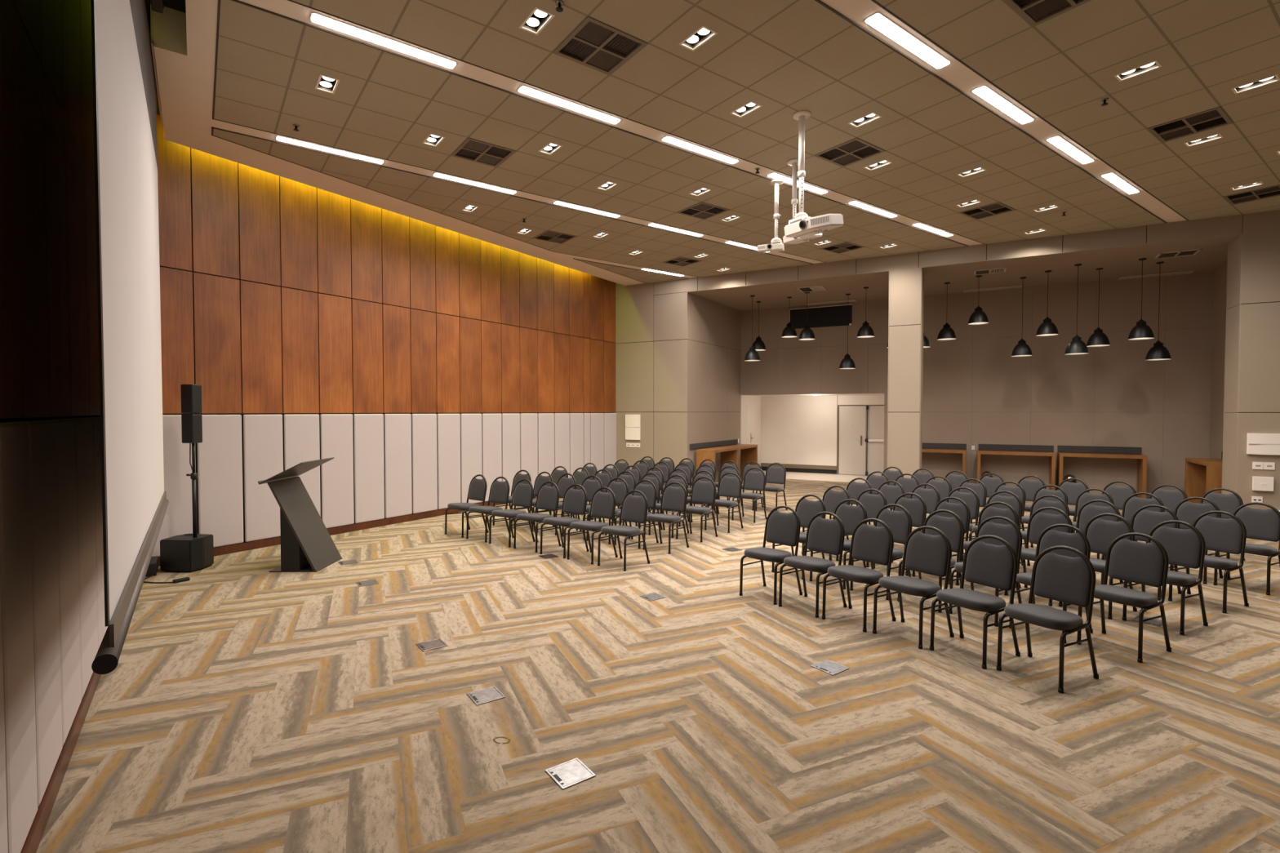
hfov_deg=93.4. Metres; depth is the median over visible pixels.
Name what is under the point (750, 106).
recessed light
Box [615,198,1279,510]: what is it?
wall
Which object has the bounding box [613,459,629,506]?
banquet chair
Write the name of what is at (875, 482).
banquet chair
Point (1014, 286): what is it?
ceiling vent
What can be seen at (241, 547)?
baseboard
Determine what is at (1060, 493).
banquet chair
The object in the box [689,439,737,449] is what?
board
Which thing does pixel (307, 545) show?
lectern
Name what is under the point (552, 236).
ceiling vent
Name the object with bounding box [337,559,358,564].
floor outlet
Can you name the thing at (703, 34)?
recessed light
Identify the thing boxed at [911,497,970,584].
banquet chair
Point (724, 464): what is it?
banquet chair
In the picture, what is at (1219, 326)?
wall
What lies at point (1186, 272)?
ceiling vent
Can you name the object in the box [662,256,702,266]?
ceiling vent
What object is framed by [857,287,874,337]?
pendant lamp
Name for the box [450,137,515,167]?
ceiling vent
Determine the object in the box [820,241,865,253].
ceiling vent
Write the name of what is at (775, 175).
recessed light
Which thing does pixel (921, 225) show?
recessed light
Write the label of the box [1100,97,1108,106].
sprinkler
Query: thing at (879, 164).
recessed light
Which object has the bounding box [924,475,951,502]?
banquet chair
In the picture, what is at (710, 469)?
banquet chair
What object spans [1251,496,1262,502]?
socket plate
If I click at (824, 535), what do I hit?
banquet chair
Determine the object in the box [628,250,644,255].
recessed light
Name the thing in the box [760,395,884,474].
wall
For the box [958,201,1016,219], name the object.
ceiling vent
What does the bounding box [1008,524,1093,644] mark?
banquet chair
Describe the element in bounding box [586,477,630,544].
banquet chair
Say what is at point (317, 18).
recessed light
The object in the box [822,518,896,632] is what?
banquet chair
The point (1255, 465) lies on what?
switch plate
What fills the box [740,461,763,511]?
banquet chair
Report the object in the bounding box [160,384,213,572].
speaker
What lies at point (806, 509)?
banquet chair
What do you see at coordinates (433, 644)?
box
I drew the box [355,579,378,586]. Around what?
floor outlet
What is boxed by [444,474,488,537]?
banquet chair
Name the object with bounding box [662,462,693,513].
banquet chair
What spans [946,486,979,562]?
banquet chair
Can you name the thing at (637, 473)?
banquet chair
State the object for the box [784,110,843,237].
projector
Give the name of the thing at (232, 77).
ceiling
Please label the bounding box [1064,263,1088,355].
pendant lamp
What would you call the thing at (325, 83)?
recessed light
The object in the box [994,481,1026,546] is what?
banquet chair
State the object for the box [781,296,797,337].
pendant lamp
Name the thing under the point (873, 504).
banquet chair
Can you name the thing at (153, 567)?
box
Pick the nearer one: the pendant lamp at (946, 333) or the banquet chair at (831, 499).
the banquet chair at (831, 499)
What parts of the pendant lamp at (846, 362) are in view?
lamp shade, cord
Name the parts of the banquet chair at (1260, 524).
leg, leg, frame, seat rail, backrest, seat, leg, leg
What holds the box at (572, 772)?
on the floor
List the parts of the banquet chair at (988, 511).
leg, seat, frame, backrest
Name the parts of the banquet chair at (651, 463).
frame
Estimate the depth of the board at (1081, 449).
13.72 m
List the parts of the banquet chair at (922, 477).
backrest, frame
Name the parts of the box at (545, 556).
lid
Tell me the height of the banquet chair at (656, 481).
0.911 m
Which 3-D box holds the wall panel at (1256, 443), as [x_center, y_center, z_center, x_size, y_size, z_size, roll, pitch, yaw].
[10.420,0.290,9.869,0.695,0.350,0.057,1,2,29]
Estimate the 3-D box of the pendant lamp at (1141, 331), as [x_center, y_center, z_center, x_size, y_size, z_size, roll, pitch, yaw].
[9.753,-2.481,11.713,0.400,1.547,0.400,-1,2,-36]
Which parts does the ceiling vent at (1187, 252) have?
plate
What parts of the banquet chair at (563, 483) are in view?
seat, backrest, frame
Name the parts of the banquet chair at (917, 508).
backrest, frame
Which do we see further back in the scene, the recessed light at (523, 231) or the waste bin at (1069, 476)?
the waste bin at (1069, 476)
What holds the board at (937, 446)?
attached to the wall at (975, 393)
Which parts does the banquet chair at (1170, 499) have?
backrest, frame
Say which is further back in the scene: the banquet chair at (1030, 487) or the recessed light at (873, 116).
the banquet chair at (1030, 487)
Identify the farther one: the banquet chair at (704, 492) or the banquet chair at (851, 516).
the banquet chair at (704, 492)
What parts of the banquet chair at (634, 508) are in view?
leg, leg, seat, leg, backrest, frame, leg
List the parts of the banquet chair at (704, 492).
leg, leg, seat, leg, frame, backrest, leg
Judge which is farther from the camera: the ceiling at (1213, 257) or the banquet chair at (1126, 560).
the ceiling at (1213, 257)
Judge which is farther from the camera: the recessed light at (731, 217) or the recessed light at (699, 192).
the recessed light at (731, 217)
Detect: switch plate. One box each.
[626,443,639,447]
[1252,462,1275,470]
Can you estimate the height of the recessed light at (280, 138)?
0.010 m
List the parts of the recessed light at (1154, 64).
bulb, bulb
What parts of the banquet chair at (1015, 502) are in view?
leg, seat, backrest, frame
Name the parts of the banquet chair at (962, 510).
backrest, frame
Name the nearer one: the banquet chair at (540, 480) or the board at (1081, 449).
the banquet chair at (540, 480)
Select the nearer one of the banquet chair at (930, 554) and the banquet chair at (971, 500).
the banquet chair at (930, 554)
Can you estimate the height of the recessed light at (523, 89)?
0.010 m
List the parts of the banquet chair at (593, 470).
frame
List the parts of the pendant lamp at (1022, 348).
lamp shade, cord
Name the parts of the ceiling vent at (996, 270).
plate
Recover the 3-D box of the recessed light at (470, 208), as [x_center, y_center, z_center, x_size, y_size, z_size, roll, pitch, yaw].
[-2.743,-3.566,9.729,0.174,0.094,0.324,-1,2,-36]
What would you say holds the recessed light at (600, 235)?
in the ceiling at (232, 77)
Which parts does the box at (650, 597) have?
lid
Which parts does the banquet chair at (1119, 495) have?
backrest, frame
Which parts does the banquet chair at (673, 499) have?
leg, leg, seat, leg, frame, backrest, leg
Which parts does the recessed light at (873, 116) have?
bulb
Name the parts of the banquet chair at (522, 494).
leg, leg, seat, leg, frame, backrest, leg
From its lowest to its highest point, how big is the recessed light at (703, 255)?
0.094 m
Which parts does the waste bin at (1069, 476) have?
lid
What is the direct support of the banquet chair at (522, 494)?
on the floor
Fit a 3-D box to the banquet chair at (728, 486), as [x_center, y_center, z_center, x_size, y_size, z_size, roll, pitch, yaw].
[1.380,1.225,9.876,0.482,0.911,0.536,1,2,35]
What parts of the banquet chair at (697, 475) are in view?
seat, frame, backrest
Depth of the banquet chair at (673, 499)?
8.55 m
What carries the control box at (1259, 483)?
attached to the wall at (651, 339)
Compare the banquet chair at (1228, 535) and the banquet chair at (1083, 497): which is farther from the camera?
the banquet chair at (1083, 497)
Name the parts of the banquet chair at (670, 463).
backrest, frame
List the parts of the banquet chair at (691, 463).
backrest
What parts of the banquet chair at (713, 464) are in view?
backrest, frame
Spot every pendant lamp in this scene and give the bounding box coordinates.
[744,295,759,361]
[752,301,765,351]
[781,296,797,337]
[798,292,815,340]
[839,293,855,368]
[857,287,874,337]
[923,332,930,347]
[937,282,955,340]
[968,275,988,324]
[1011,276,1032,356]
[1035,270,1058,336]
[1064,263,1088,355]
[1086,267,1110,346]
[1128,257,1154,340]
[1145,262,1171,360]
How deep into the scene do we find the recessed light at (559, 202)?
9.78 m
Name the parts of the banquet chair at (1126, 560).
leg, leg, seat, backrest, frame, leg, leg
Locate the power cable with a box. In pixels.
[143,574,190,583]
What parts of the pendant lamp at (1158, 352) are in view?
lamp shade, cord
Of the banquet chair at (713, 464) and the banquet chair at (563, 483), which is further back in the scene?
the banquet chair at (713, 464)
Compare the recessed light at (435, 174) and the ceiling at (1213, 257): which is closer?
the recessed light at (435, 174)
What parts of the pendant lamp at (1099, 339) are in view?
lamp shade, cord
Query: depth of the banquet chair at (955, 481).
10.34 m
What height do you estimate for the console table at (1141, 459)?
0.970 m
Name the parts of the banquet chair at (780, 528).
leg, leg, seat, leg, backrest, frame, leg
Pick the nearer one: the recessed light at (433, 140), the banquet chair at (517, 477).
the recessed light at (433, 140)
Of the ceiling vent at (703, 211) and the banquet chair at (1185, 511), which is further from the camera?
the ceiling vent at (703, 211)
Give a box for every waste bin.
[981,471,992,477]
[1063,474,1075,483]
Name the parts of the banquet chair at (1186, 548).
leg, leg, backrest, frame, seat, leg, leg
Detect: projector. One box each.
[757,178,784,253]
[782,158,822,244]
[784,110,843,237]
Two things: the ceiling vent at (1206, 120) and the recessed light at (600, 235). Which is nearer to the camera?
the ceiling vent at (1206, 120)
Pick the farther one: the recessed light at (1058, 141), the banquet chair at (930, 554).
the recessed light at (1058, 141)
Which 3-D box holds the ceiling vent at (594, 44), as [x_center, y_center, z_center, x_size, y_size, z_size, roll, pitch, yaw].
[-0.364,-3.432,5.431,0.623,0.046,0.623,-1,2,-36]
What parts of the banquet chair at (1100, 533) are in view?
seat, backrest, frame, leg, leg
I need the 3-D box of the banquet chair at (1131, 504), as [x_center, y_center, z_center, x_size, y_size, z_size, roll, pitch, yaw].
[6.121,1.286,7.443,0.536,0.911,0.482,-1,2,-31]
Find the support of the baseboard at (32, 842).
attached to the wall at (53, 628)
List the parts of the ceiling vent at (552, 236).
plate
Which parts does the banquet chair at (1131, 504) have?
backrest, frame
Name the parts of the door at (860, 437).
vertical rod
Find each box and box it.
[145,555,158,577]
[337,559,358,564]
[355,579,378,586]
[415,638,447,652]
[466,685,505,705]
[538,553,558,559]
[545,757,595,790]
[639,592,665,600]
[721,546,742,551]
[810,659,849,675]
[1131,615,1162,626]
[1252,475,1274,491]
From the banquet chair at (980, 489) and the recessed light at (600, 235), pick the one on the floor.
the banquet chair at (980, 489)
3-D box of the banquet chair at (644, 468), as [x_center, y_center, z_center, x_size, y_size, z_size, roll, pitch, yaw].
[-0.109,1.163,12.304,0.482,0.911,0.536,1,2,33]
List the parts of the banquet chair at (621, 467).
backrest, frame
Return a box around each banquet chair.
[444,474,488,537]
[466,476,509,542]
[488,479,535,547]
[493,470,531,527]
[513,471,554,531]
[513,481,561,552]
[533,466,569,516]
[536,473,577,535]
[539,484,589,558]
[553,467,589,517]
[561,475,604,539]
[567,486,617,564]
[575,469,612,521]
[581,462,597,479]
[586,464,619,514]
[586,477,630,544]
[597,489,649,571]
[598,471,637,526]
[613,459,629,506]
[613,480,658,548]
[618,460,648,506]
[622,465,640,484]
[622,472,662,529]
[639,456,654,471]
[643,481,688,554]
[645,466,664,522]
[648,474,688,538]
[652,462,670,511]
[652,468,688,525]
[658,457,674,485]
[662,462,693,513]
[675,476,717,542]
[678,457,694,488]
[678,470,715,526]
[682,464,715,516]
[686,459,716,506]
[704,471,743,533]
[706,466,740,517]
[708,460,738,508]
[731,467,767,523]
[739,505,802,604]
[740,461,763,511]
[755,462,787,511]
[771,493,826,579]
[778,511,847,617]
[801,485,850,560]
[809,498,867,589]
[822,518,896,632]
[829,477,871,524]
[835,488,887,567]
[849,503,912,599]
[850,471,888,505]
[866,480,904,545]
[872,525,954,648]
[873,492,926,576]
[881,466,903,510]
[890,473,920,531]
[893,483,940,547]
[897,509,964,613]
[911,468,934,488]
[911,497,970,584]
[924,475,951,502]
[929,534,1020,669]
[943,470,968,491]
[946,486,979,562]
[948,515,1022,626]
[955,501,1021,587]
[957,478,986,540]
[968,490,1022,565]
[977,472,1004,525]
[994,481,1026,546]
[996,546,1098,693]
[1004,506,1072,606]
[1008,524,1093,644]
[1016,475,1046,511]
[1020,484,1067,547]
[1020,494,1069,565]
[1057,477,1088,533]
[1058,513,1137,619]
[1071,488,1114,559]
[1075,499,1123,584]
[1076,532,1171,662]
[1102,480,1137,542]
[1104,492,1164,559]
[1122,520,1208,635]
[1127,504,1181,600]
[1134,484,1187,542]
[1168,510,1248,613]
[1173,497,1222,584]
[1200,488,1244,560]
[1213,502,1279,595]
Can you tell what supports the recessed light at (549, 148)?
in the ceiling at (232, 77)
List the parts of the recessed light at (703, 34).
bulb, bulb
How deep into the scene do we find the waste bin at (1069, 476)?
13.71 m
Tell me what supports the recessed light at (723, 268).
in the ceiling at (232, 77)
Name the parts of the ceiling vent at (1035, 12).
plate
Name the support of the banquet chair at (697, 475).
on the floor
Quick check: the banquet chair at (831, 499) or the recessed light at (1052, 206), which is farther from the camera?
the recessed light at (1052, 206)
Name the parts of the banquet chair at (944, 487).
frame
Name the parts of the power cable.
cord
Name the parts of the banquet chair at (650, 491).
leg, seat, leg, backrest, frame, leg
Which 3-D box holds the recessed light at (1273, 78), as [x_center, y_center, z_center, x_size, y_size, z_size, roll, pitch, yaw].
[6.168,-3.473,6.036,0.174,0.094,0.324,-1,2,-36]
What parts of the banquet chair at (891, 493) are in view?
backrest, frame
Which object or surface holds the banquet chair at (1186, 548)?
on the floor
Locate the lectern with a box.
[257,457,342,572]
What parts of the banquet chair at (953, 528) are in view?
leg, leg, seat, leg, backrest, frame, leg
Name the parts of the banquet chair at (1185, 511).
backrest, frame, leg, leg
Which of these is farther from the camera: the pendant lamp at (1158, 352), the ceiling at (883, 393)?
the ceiling at (883, 393)
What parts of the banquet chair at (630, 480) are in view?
backrest, frame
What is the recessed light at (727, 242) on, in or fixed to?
in the ceiling at (232, 77)
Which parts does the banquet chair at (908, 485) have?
backrest, frame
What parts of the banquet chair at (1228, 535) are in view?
leg, leg, backrest, frame, seat, leg, leg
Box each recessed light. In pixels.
[275,135,384,164]
[309,12,457,69]
[315,74,339,93]
[422,133,444,146]
[432,172,517,194]
[461,204,479,212]
[516,84,621,124]
[516,228,532,234]
[519,6,555,35]
[537,142,563,155]
[552,200,620,217]
[592,232,609,238]
[596,181,617,190]
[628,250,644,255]
[641,267,684,275]
[648,222,703,236]
[661,135,739,164]
[678,25,718,51]
[688,186,711,195]
[693,253,708,257]
[716,267,730,271]
[720,214,740,222]
[724,240,768,252]
[729,100,762,117]
[767,172,828,194]
[813,240,831,245]
[848,111,882,127]
[848,200,897,217]
[863,12,951,69]
[863,159,893,170]
[879,243,897,248]
[911,222,953,236]
[955,199,981,207]
[956,166,986,177]
[971,84,1035,124]
[1023,228,1046,234]
[1032,204,1059,212]
[1045,135,1094,164]
[1100,172,1140,194]
[1114,59,1161,81]
[1183,133,1223,146]
[1230,181,1263,191]
[1231,74,1279,93]
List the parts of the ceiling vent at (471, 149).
plate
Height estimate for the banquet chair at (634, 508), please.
0.911 m
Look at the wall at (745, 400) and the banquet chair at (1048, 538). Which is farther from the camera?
the wall at (745, 400)
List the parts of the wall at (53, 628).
fabric panel, wood panel, fabric panel, wood panel, wood panel, fabric panel, wood panel, wood panel, fabric panel, wood panel, wood panel, fabric panel, wood panel, wood panel, fabric panel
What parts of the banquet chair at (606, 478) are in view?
backrest, frame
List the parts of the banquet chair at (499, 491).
leg, seat, leg, frame, leg, backrest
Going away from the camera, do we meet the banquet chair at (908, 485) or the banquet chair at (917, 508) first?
the banquet chair at (917, 508)
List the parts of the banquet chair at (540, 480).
leg, seat, backrest, frame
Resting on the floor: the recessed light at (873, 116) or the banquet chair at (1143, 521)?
the banquet chair at (1143, 521)
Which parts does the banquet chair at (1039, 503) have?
seat, frame, backrest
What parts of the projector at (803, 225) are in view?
security knob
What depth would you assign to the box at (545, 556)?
8.00 m
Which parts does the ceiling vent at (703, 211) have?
plate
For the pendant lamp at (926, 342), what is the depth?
13.70 m
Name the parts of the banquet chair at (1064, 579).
leg, leg, seat, frame, backrest, leg, leg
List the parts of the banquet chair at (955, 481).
frame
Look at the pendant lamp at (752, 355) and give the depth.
15.35 m
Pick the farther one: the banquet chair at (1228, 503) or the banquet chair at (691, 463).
the banquet chair at (691, 463)
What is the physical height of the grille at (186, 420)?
0.310 m
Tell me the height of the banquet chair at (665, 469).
0.911 m
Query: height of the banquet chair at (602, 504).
0.911 m
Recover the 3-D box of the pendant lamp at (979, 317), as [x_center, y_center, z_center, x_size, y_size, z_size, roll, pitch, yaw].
[7.405,-2.773,13.177,0.400,1.037,0.400,-1,2,-36]
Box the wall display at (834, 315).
[789,304,852,328]
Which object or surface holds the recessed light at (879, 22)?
in the ceiling at (232, 77)
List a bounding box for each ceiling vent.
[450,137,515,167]
[533,230,577,244]
[552,16,648,75]
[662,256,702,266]
[675,201,729,219]
[795,284,826,292]
[807,299,856,305]
[813,137,885,167]
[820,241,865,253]
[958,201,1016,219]
[964,285,1022,292]
[973,266,1006,275]
[1003,0,1090,26]
[1118,271,1193,279]
[1146,106,1233,142]
[1153,248,1202,258]
[1222,184,1279,204]
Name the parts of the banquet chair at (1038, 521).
leg, seat, backrest, frame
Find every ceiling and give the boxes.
[145,0,1279,285]
[699,243,1227,311]
[749,392,884,396]
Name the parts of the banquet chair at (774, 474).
seat, backrest, frame, leg, leg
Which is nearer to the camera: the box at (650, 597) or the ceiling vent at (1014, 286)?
the box at (650, 597)
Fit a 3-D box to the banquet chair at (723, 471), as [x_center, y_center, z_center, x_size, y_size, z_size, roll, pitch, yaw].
[1.547,1.195,11.045,0.482,0.911,0.536,1,2,33]
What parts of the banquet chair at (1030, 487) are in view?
seat, backrest, frame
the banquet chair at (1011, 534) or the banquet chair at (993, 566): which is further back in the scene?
the banquet chair at (1011, 534)
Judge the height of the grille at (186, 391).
0.310 m
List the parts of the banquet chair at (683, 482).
leg, seat, leg, backrest, frame, leg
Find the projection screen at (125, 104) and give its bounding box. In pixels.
[90,0,168,674]
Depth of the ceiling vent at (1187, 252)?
11.30 m
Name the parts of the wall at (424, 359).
fabric panel, wood panel, wood panel, wood panel, wood panel, fabric panel, wood panel, wood panel, fabric panel, wood panel, wood panel, fabric panel, wood panel, wood panel, fabric panel, wood panel, wood panel, fabric panel, wood panel, wood panel, fabric panel, wood panel, wood panel, fabric panel, wood panel, wood panel, fabric panel, wood panel, wood panel, fabric panel, wood panel, wood panel, fabric panel, wood panel, wood panel, fabric panel, wood panel, wood panel, fabric panel, wood panel, wood panel, fabric panel, wood panel, wood panel, fabric panel, wood panel, wood panel, fabric panel, wood panel, wood panel, fabric panel, wood panel, wood panel, fabric panel, wood panel, wood panel, fabric panel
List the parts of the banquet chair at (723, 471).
frame, backrest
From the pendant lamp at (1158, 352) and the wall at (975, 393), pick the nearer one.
the pendant lamp at (1158, 352)
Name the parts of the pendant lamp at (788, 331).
lamp shade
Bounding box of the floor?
[36,470,1279,852]
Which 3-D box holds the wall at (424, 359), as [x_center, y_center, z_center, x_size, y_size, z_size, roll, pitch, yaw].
[-3.392,-1.176,11.690,0.141,5.620,10.300,1,2,32]
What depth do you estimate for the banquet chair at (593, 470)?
11.85 m
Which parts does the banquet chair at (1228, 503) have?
backrest, frame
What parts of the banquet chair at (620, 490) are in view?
seat, backrest, frame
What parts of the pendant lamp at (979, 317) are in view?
lamp shade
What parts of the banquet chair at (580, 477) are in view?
backrest, frame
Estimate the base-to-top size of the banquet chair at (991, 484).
0.911 m
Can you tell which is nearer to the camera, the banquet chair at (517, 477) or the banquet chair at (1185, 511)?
the banquet chair at (1185, 511)
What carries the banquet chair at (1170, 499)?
on the floor
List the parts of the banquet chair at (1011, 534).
leg, seat, leg, leg, backrest, frame, leg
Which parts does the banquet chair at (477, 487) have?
leg, seat, leg, frame, leg, backrest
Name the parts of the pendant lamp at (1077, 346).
lamp shade, cord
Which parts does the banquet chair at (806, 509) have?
leg, leg, seat, leg, backrest, frame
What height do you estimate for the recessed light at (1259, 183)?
0.094 m
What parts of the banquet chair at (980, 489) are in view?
backrest, frame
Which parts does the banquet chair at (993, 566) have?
leg, leg, seat, leg, backrest, frame, leg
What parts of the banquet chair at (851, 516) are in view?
leg, leg, seat, backrest, frame, leg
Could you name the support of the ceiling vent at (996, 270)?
in the ceiling at (1213, 257)
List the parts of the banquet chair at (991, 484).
backrest, frame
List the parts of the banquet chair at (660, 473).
backrest, frame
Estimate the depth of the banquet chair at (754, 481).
10.82 m
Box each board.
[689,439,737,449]
[921,442,966,448]
[978,444,1053,452]
[1057,445,1141,454]
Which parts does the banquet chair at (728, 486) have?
leg, leg, seat, frame, leg, backrest, leg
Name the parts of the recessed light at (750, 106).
bulb, bulb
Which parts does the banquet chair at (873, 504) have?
backrest, frame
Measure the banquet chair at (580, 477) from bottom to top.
0.911 m
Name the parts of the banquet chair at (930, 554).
leg, leg, seat, leg, backrest, frame, leg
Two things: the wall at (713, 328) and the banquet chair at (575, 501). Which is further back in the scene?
the wall at (713, 328)
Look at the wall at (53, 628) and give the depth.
3.03 m
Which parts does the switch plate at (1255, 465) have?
plate, plate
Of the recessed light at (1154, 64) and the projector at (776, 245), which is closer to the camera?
the recessed light at (1154, 64)
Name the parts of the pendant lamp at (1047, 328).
lamp shade, cord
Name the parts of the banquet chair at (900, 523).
leg, backrest, frame, seat, leg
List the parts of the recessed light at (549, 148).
bulb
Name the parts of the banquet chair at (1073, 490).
seat, frame, backrest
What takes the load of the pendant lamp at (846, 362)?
hanging from the ceiling at (1213, 257)
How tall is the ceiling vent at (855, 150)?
0.046 m
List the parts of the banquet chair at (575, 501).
leg, leg, seat, leg, frame, backrest, leg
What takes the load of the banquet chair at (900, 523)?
on the floor
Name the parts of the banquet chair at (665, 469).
backrest, frame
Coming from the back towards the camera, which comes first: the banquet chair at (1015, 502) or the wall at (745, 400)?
the wall at (745, 400)
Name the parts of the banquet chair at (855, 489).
backrest, frame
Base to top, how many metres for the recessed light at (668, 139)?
0.010 m
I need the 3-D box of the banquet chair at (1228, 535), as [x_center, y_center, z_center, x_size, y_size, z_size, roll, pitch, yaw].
[5.715,1.322,6.057,0.536,0.911,0.482,-1,2,-28]
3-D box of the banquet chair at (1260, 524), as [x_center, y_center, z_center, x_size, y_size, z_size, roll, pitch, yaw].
[6.706,1.307,6.624,0.536,0.911,0.482,-1,2,-31]
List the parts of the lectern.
support panel, plate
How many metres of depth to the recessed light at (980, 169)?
8.29 m
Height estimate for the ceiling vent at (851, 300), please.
0.018 m
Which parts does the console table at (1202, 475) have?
panel, panel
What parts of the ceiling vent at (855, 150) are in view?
plate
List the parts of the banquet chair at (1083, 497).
seat, frame, backrest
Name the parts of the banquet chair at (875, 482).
backrest, frame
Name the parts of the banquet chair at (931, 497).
backrest, frame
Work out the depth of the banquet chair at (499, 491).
9.25 m
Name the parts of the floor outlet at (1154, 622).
lid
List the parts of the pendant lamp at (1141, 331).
lamp shade, cord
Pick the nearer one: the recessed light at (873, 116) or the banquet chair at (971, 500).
the recessed light at (873, 116)
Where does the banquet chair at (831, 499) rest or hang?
on the floor
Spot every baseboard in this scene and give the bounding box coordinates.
[20,671,101,852]
[158,496,537,566]
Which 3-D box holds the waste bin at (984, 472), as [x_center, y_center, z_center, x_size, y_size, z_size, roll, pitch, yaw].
[8.398,1.319,14.581,0.240,0.485,0.240,1,2,29]
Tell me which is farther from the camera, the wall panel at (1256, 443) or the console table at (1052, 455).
the console table at (1052, 455)
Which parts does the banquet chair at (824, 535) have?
leg, leg, seat, leg, backrest, frame, leg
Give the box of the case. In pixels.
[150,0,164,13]
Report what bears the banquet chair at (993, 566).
on the floor
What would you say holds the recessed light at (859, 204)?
in the ceiling at (232, 77)
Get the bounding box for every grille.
[181,386,191,411]
[181,415,191,441]
[810,215,828,225]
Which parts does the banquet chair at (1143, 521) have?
backrest, frame, leg, leg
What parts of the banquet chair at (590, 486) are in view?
leg, seat, frame, backrest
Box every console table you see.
[696,444,757,477]
[921,448,965,474]
[977,449,1055,490]
[1056,452,1146,498]
[1184,457,1222,503]
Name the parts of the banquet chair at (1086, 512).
backrest, frame, leg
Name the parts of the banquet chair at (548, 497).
leg, seat, leg, leg, frame, backrest, leg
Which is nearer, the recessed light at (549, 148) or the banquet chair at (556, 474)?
the recessed light at (549, 148)
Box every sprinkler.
[293,124,299,131]
[555,0,564,12]
[755,167,759,173]
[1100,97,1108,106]
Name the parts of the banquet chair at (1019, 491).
backrest, frame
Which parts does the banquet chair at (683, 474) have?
backrest, frame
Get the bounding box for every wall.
[0,0,137,852]
[138,114,616,556]
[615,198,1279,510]
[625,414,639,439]
[686,291,741,488]
[740,271,1213,498]
[740,395,760,466]
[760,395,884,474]
[1209,263,1226,459]
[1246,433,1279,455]
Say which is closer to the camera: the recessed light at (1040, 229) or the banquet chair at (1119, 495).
the banquet chair at (1119, 495)
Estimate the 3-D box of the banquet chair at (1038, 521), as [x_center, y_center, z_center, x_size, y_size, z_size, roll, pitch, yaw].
[4.168,1.316,6.279,0.536,0.911,0.482,-1,2,-33]
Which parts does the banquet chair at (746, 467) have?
backrest, frame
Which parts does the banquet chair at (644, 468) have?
backrest, frame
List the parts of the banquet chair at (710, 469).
backrest, frame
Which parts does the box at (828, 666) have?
lid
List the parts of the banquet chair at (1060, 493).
seat, backrest, frame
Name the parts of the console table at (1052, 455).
panel, panel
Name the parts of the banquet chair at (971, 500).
backrest, frame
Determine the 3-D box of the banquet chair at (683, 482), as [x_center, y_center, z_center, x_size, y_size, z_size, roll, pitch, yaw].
[0.459,1.235,9.482,0.482,0.911,0.536,1,2,34]
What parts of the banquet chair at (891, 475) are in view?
backrest, frame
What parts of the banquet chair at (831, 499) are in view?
leg, backrest, frame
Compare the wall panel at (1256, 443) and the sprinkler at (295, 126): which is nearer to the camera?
the sprinkler at (295, 126)
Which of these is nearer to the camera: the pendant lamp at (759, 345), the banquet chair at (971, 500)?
the banquet chair at (971, 500)
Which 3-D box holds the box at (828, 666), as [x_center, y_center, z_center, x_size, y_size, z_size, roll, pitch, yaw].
[1.431,1.812,4.538,0.200,0.006,0.200,-1,2,-36]
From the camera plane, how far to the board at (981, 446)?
14.50 m
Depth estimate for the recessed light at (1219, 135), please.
7.31 m
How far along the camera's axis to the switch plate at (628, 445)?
15.73 m
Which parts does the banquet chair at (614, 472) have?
frame, backrest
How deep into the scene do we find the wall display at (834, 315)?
16.62 m
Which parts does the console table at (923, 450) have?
panel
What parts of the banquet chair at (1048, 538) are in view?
seat, leg, backrest, frame, leg, leg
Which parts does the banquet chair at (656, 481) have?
backrest, frame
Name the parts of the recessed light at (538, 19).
bulb, bulb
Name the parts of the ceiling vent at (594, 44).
plate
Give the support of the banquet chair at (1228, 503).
on the floor
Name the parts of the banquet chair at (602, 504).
leg, leg, seat, leg, backrest, frame, leg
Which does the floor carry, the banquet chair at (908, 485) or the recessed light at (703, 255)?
the banquet chair at (908, 485)
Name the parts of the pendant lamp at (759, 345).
cord, lamp shade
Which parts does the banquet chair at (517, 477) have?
seat, backrest, frame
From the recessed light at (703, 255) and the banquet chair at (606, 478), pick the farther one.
the recessed light at (703, 255)
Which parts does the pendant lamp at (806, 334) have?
lamp shade, cord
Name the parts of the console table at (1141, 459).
panel, panel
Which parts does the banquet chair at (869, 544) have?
leg, leg, seat, leg, frame, backrest, leg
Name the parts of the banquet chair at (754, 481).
leg, leg, seat, backrest, frame, leg, leg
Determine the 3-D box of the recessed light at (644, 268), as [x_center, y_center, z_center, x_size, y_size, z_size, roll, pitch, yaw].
[0.549,-3.642,14.236,1.225,0.010,0.145,-1,2,-36]
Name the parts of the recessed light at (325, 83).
bulb, bulb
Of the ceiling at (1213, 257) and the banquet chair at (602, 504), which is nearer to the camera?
the banquet chair at (602, 504)
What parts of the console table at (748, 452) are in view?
panel, panel, panel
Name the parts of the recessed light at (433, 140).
bulb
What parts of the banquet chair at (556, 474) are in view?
backrest, frame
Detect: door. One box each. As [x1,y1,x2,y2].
[746,405,755,444]
[836,404,884,475]
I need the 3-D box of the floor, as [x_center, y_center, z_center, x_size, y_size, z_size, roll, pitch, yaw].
[4.590,1.711,9.797,23.063,0.064,21.706,-1,2,-36]
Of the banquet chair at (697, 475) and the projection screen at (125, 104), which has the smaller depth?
the projection screen at (125, 104)
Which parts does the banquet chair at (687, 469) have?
backrest, frame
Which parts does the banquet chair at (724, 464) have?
backrest, frame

